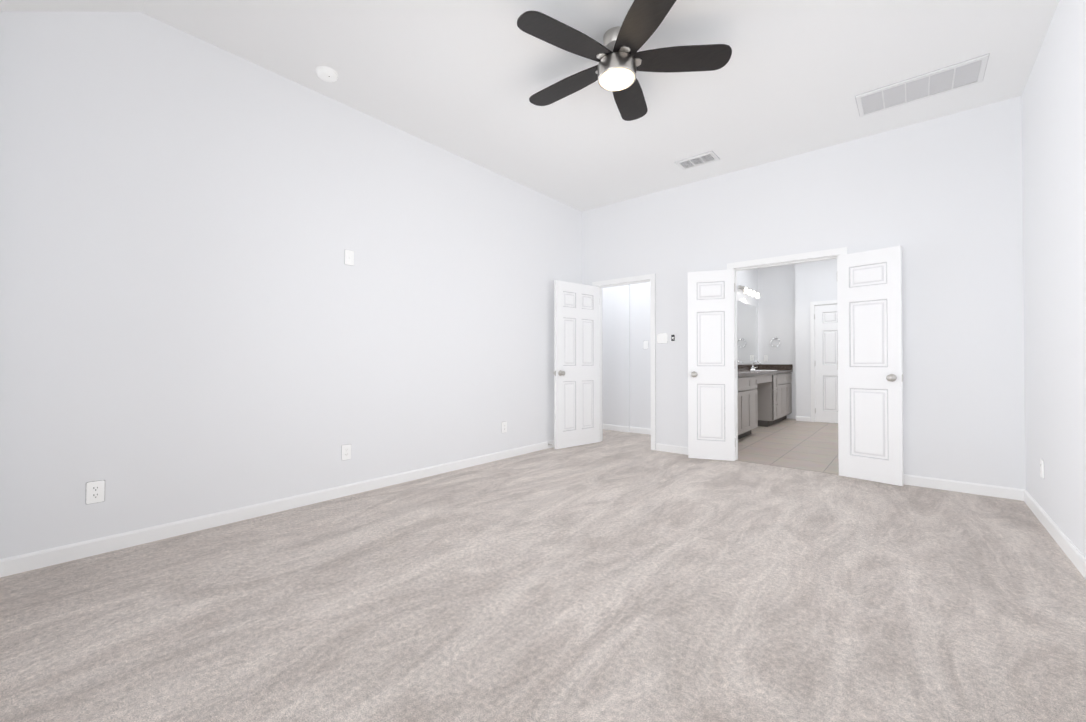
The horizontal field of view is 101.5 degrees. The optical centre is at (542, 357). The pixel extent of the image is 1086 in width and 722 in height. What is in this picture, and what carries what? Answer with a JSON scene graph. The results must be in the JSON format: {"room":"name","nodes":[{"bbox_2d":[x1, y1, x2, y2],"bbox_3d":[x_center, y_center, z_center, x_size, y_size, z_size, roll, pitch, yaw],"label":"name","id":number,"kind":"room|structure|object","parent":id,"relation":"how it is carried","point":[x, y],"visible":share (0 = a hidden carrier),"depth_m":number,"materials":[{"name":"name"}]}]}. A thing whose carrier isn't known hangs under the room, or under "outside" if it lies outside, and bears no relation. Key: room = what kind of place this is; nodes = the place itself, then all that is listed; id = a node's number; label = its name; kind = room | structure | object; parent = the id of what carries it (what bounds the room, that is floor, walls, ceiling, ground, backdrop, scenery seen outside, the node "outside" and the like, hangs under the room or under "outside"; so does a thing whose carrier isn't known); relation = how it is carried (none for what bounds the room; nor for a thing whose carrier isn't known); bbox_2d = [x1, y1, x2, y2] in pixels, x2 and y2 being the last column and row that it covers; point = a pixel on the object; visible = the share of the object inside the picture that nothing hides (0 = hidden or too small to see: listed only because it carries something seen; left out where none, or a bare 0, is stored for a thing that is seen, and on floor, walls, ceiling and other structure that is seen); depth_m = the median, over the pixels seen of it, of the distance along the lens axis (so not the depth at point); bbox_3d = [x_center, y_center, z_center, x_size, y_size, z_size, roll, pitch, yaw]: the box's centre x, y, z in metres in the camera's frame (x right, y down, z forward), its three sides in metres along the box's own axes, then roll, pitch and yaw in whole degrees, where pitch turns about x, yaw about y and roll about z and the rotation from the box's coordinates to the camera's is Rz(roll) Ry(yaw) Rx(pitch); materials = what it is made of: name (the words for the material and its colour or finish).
{"room":"empty bedroom","nodes":[
{"label":"empty bedroom","id":0,"kind":"room"},
{"bbox_2d":[0,11,581,558],"bbox_3d":[-1.373,-0.502,3.805,0.120,3.180,5.780,0,-1,40],"label":"wall","id":1,"kind":"structure","parent":0,"point":[198,317],"depth_m":2.89,"materials":[{"name":"white paint"}]},
{"bbox_2d":[86,480,104,503],"bbox_3d":[-2.438,0.733,2.419,0.008,0.120,0.075,0,-1,40],"label":"electrical outlet","id":2,"kind":"object","parent":1,"relation":"attached to","point":[95,491],"visible":1,"depth_m":2.42,"materials":[{"name":"white plastic"}]},
{"bbox_2d":[0,440,553,577],"bbox_3d":[-1.065,1.048,4.054,0.013,0.085,4.980,0,-1,40],"label":"baseboard","id":3,"kind":"structure","parent":1,"relation":"attached to","point":[84,549],"depth_m":2.85,"materials":[{"name":"white wood"}]},
{"bbox_2d":[341,444,350,460],"bbox_3d":[-1.544,0.744,3.488,0.008,0.120,0.075,0,-1,40],"label":"electrical outlet","id":4,"kind":"object","parent":1,"relation":"attached to","point":[345,452],"visible":1,"depth_m":3.48,"materials":[{"name":"white plastic"}]},
{"bbox_2d":[344,249,353,265],"bbox_3d":[-1.531,-0.790,3.514,0.015,0.120,0.075,0,-1,40],"label":"outlet plate","id":5,"kind":"object","parent":1,"relation":"attached to","point":[349,258],"visible":1,"depth_m":3.52,"materials":[{"name":"white plastic"}]},
{"bbox_2d":[502,421,506,432],"bbox_3d":[-0.421,0.758,4.830,0.008,0.120,0.075,0,-1,40],"label":"electrical outlet","id":6,"kind":"object","parent":1,"relation":"attached to","point":[504,427],"visible":1,"depth_m":4.83,"materials":[{"name":"white plastic"}]},
{"bbox_2d":[0,0,1059,211],"bbox_3d":[1.131,-1.648,4.637,5.870,0.912,10.250,0,-1,40],"label":"ceiling","id":7,"kind":"structure","parent":0,"point":[466,79],"depth_m":3.08,"materials":[{"name":"white paint"}]},
{"bbox_2d":[316,66,337,81],"bbox_3d":[-1.516,-1.981,3.119,0.144,0.038,0.144,0,-1,40],"label":"smoke detector","id":8,"kind":"object","parent":7,"relation":"attached to","point":[325,73],"visible":1,"depth_m":3.09,"materials":[{"name":"white plastic"}]},
{"bbox_2d":[517,0,731,120],"bbox_3d":[0.419,-1.852,2.803,1.273,0.302,1.329,0,-1,40],"label":"ceiling fan","id":9,"kind":"object","parent":7,"relation":"hanging from","point":[618,57],"visible":1,"depth_m":2.69,"materials":[{"name":"black wood"}]},
{"bbox_2d":[675,151,719,169],"bbox_3d":[1.554,-1.980,4.475,0.378,0.012,0.228,0,-1,40],"label":"ceiling vent","id":10,"kind":"object","parent":7,"relation":"in","point":[698,160],"visible":0.98,"depth_m":4.47,"materials":[{"name":"white metal"}]},
{"bbox_2d":[855,53,989,116],"bbox_3d":[2.777,-1.992,3.296,0.728,0.012,0.368,0,-1,40],"label":"ceiling vent","id":11,"kind":"object","parent":7,"relation":"in","point":[970,72],"visible":1,"depth_m":3.27,"materials":[{"name":"white metal"}]},
{"bbox_2d":[0,429,1085,721],"bbox_3d":[0.057,1.133,3.323,5.870,0.100,6.900,0,-1,40],"label":"floor carpet","id":12,"kind":"object","parent":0,"point":[620,577],"visible":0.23,"depth_m":1.89,"materials":[{"name":"grey carpet"}]},
{"bbox_2d":[602,282,650,431],"bbox_3d":[0.944,-0.279,7.024,2.740,2.800,0.145,0,-1,40],"label":"wall","id":13,"kind":"structure","parent":0,"point":[626,358],"depth_m":6.63,"materials":[{"name":"white paint"}]},
{"bbox_2d":[603,424,650,434],"bbox_3d":[0.948,1.078,6.921,2.620,0.085,0.038,0,-1,40],"label":"baseboard","id":14,"kind":"structure","parent":13,"relation":"attached to","point":[626,429],"depth_m":6.64,"materials":[{"name":"white wood"}]},
{"bbox_2d":[644,341,647,348],"bbox_3d":[1.501,-0.184,6.489,0.075,0.120,0.010,0,-1,40],"label":"light switch","id":15,"kind":"object","parent":13,"relation":"attached to","point":[645,344],"visible":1,"depth_m":6.48,"materials":[{"name":"white plastic"}]},
{"bbox_2d":[737,269,760,364],"bbox_3d":[2.812,-0.429,7.045,0.100,3.100,4.320,0,-1,40],"label":"wall","id":16,"kind":"structure","parent":0,"point":[747,278],"depth_m":8.20,"materials":[{"name":"white paint"}]},
{"bbox_2d":[737,300,756,363],"bbox_3d":[2.884,-0.439,7.043,0.008,1.080,3.710,0,-1,40],"label":"bathroom mirror","id":17,"kind":"object","parent":16,"relation":"attached to","point":[746,333],"visible":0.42,"depth_m":7.95,"materials":[{"name":"white mirror"}]},
{"bbox_2d":[738,365,757,368],"bbox_3d":[2.911,0.168,7.058,0.020,0.102,3.916,0,-1,40],"label":"backsplash","id":18,"kind":"structure","parent":16,"relation":"attached to","point":[739,366],"depth_m":7.88,"materials":[{"name":"brown stone"}]},
{"bbox_2d":[738,285,759,297],"bbox_3d":[3.646,-1.170,7.842,0.161,0.170,0.920,0,-1,40],"label":"sconce","id":19,"kind":"object","parent":16,"relation":"attached to","point":[748,291],"visible":1,"depth_m":7.70,"materials":[{"name":"white glass"}]},
{"bbox_2d":[757,264,792,418],"bbox_3d":[4.474,-0.415,8.393,0.680,3.100,0.120,0,-1,40],"label":"wall","id":20,"kind":"structure","parent":0,"point":[789,293],"depth_m":8.37,"materials":[{"name":"white paint"}]},
{"bbox_2d":[758,365,792,368],"bbox_3d":[4.385,0.182,8.365,0.564,0.102,0.019,0,-1,40],"label":"backsplash","id":21,"kind":"structure","parent":20,"relation":"attached to","point":[759,366],"depth_m":8.36,"materials":[{"name":"brown stone"}]},
{"bbox_2d":[735,418,838,474],"bbox_3d":[3.817,1.160,6.142,2.780,0.104,4.450,0,-1,40],"label":"floor","id":22,"kind":"structure","parent":0,"point":[800,445],"depth_m":5.50,"materials":[{"name":"beige tile"}]},
{"bbox_2d":[738,373,791,439],"bbox_3d":[3.127,0.688,6.885,0.568,0.865,3.896,0,-1,40],"label":"bathroom vanity","id":23,"kind":"object","parent":22,"relation":"on","point":[764,395],"depth_m":7.15,"materials":[{"name":"wood"},{"name":"granite"},{"name":"metal"}]},
{"bbox_2d":[738,369,792,376],"bbox_3d":[3.127,0.236,6.877,0.584,0.038,3.916,0,-1,40],"label":"countertop","id":24,"kind":"structure","parent":23,"relation":"on","point":[741,372],"depth_m":7.02,"materials":[{"name":"grey stone"}]},
{"bbox_2d":[582,96,1025,489],"bbox_3d":[1.514,-0.487,5.237,5.670,3.180,0.120,0,-1,40],"label":"wall","id":25,"kind":"structure","parent":0,"point":[939,200],"depth_m":3.77,"materials":[{"name":"white paint"}]},
{"bbox_2d":[554,280,599,448],"bbox_3d":[0.417,0.087,5.580,0.224,2.022,0.761,0,-1,40],"label":"hall door","id":26,"kind":"structure","parent":25,"relation":"in","point":[576,371],"depth_m":5.52,"materials":[{"name":"white wood"}]},
{"bbox_2d":[592,274,655,449],"bbox_3d":[1.042,0.054,5.626,0.890,2.105,0.152,0,-1,40],"label":"door frame","id":27,"kind":"structure","parent":25,"relation":"attached to","point":[651,278],"depth_m":5.33,"materials":[{"name":"white wood"}]},
{"bbox_2d":[657,333,666,342],"bbox_3d":[1.407,-0.228,5.239,0.125,0.120,0.010,0,-1,40],"label":"light switch","id":28,"kind":"object","parent":25,"relation":"attached to","point":[661,337],"visible":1,"depth_m":5.24,"materials":[{"name":"white plastic"}]},
{"bbox_2d":[656,443,687,454],"bbox_3d":[1.659,1.058,5.012,0.820,0.085,0.013,0,-1,40],"label":"baseboard","id":29,"kind":"structure","parent":25,"relation":"attached to","point":[659,447],"depth_m":5.14,"materials":[{"name":"white wood"}]},
{"bbox_2d":[688,269,735,460],"bbox_3d":[1.793,0.079,4.758,0.453,2.022,0.250,0,-1,40],"label":"bathroom door","id":30,"kind":"structure","parent":25,"relation":"in","point":[711,399],"depth_m":4.76,"materials":[{"name":"white wood"}]},
{"bbox_2d":[727,247,846,459],"bbox_3d":[2.430,0.042,4.465,1.070,2.105,0.152,0,-1,40],"label":"door frame","id":31,"kind":"structure","parent":25,"relation":"attached to","point":[792,259],"depth_m":4.57,"materials":[{"name":"white wood"}]},
{"bbox_2d":[837,246,903,485],"bbox_3d":[2.860,0.070,3.903,0.468,2.022,0.191,0,-1,40],"label":"bathroom door","id":32,"kind":"structure","parent":25,"relation":"in","point":[870,374],"depth_m":3.90,"materials":[{"name":"white wood"}]},
{"bbox_2d":[903,474,1019,499],"bbox_3d":[3.215,1.044,3.710,1.080,0.085,0.013,0,-1,40],"label":"baseboard","id":33,"kind":"structure","parent":25,"relation":"attached to","point":[935,483],"depth_m":3.57,"materials":[{"name":"white wood"}]},
{"bbox_2d":[793,259,836,421],"bbox_3d":[5.283,-0.425,7.389,1.890,3.100,0.120,0,-1,40],"label":"wall","id":34,"kind":"structure","parent":0,"point":[814,281],"depth_m":7.85,"materials":[{"name":"white paint"}]},
{"bbox_2d":[796,416,809,421],"bbox_3d":[5.245,1.082,7.319,1.900,0.085,0.013,0,-1,40],"label":"baseboard","id":35,"kind":"structure","parent":34,"relation":"attached to","point":[801,418],"depth_m":7.86,"materials":[{"name":"white wood"}]},
{"bbox_2d":[810,300,836,421],"bbox_3d":[5.080,0.074,7.554,0.890,2.105,0.152,0,-1,40],"label":"door frame","id":36,"kind":"structure","parent":34,"relation":"attached to","point":[812,343],"depth_m":7.76,"materials":[{"name":"white wood"}]},
{"bbox_2d":[814,304,837,422],"bbox_3d":[5.051,0.107,7.524,0.766,2.022,0.175,0,-1,40],"label":"bathroom door","id":37,"kind":"structure","parent":34,"relation":"in","point":[826,357],"depth_m":7.65,"materials":[{"name":"white wood"}]},
{"bbox_2d":[1021,0,1085,557],"bbox_3d":[1.880,-0.530,1.163,0.120,3.180,5.900,0,-1,40],"label":"wall","id":38,"kind":"structure","parent":0,"point":[1053,102],"depth_m":2.57,"materials":[{"name":"white paint"}]},
{"bbox_2d":[1040,459,1043,478],"bbox_3d":[3.265,0.728,2.906,0.008,0.120,0.075,0,-1,40],"label":"outlet","id":39,"kind":"object","parent":38,"relation":"attached to","point":[1041,468],"visible":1,"depth_m":2.88,"materials":[{"name":"white plastic"}]},
{"bbox_2d":[1020,489,1085,578],"bbox_3d":[1.855,1.018,1.220,0.013,0.085,5.580,0,-1,40],"label":"baseboard","id":40,"kind":"structure","parent":38,"relation":"attached to","point":[1076,557],"depth_m":2.58,"materials":[{"name":"white wood"}]}
]}

